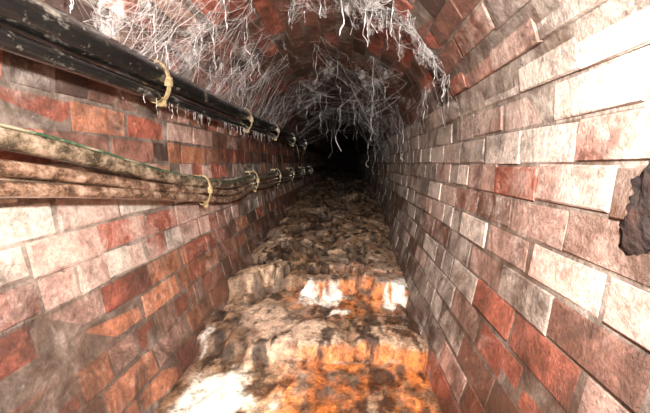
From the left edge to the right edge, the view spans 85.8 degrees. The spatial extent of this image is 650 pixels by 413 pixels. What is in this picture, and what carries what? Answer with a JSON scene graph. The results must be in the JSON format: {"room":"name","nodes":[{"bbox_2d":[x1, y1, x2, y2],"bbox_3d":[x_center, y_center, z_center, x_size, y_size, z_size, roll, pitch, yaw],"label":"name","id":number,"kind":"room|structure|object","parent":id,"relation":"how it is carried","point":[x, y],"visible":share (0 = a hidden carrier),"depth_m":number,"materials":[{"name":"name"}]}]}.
{"room":"underground passage","nodes":[
{"label":"underground passage","id":0,"kind":"room"},
{"bbox_2d":[0,50,331,412],"bbox_3d":[-0.134,-0.471,6.514,0.238,1.141,15.006,0,7,4],"label":"wall","id":1,"kind":"structure","parent":0,"point":[105,304],"depth_m":0.93,"materials":[{"name":"brick"}]},
{"bbox_2d":[0,123,328,206],"bbox_3d":[-0.282,-0.580,4.945,0.089,0.320,11.901,0,7,4],"label":"cable bundle","id":2,"kind":"object","parent":1,"relation":"attached to","point":[33,180],"visible":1,"depth_m":0.82,"materials":[{"name":"brown rubber"}]},
{"bbox_2d":[0,0,328,155],"bbox_3d":[-0.282,-0.802,4.514,0.097,0.144,11.100,0,7,4],"label":"pipe","id":3,"kind":"object","parent":1,"relation":"attached to","point":[39,20],"visible":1,"depth_m":0.81,"materials":[{"name":"black metal"}]},
{"bbox_2d":[154,169,441,412],"bbox_3d":[0.291,-0.335,6.503,1.000,0.492,15.000,0,7,4],"label":"floor","id":4,"kind":"structure","parent":0,"point":[318,321],"depth_m":1.32,"materials":[{"name":"brown stone"}]},
{"bbox_2d":[1,0,610,156],"bbox_3d":[0.290,-1.233,6.392,1.060,0.423,15.006,0,7,4],"label":"ceiling","id":5,"kind":"structure","parent":0,"point":[473,40],"depth_m":1.41,"materials":[{"name":"brick"}]},
{"bbox_2d":[69,0,464,173],"bbox_3d":[0.080,-0.506,2.961,1.099,0.966,4.675,0,7,4],"label":"roots","id":6,"kind":"object","parent":5,"relation":"attached to","point":[223,1],"visible":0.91,"depth_m":1.24,"materials":[{"name":"white plant"}]},
{"bbox_2d":[332,147,357,169],"bbox_3d":[0.783,-1.600,13.887,1.109,1.567,0.001,0,7,4],"label":"wall","id":7,"kind":"structure","parent":0,"point":[345,158],"depth_m":13.86,"materials":[{"name":"black"}]},
{"bbox_2d":[357,0,649,412],"bbox_3d":[0.716,-0.464,6.459,0.238,1.141,15.006,0,7,4],"label":"wall","id":8,"kind":"structure","parent":0,"point":[502,217],"depth_m":0.69,"materials":[{"name":"brick"}]},
{"bbox_2d":[618,162,649,255],"bbox_3d":[0.413,0.018,0.434,0.018,0.200,0.118,0,7,4],"label":"tar deposit","id":9,"kind":"object","parent":8,"relation":"attached to","point":[635,226],"visible":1,"depth_m":0.46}
]}

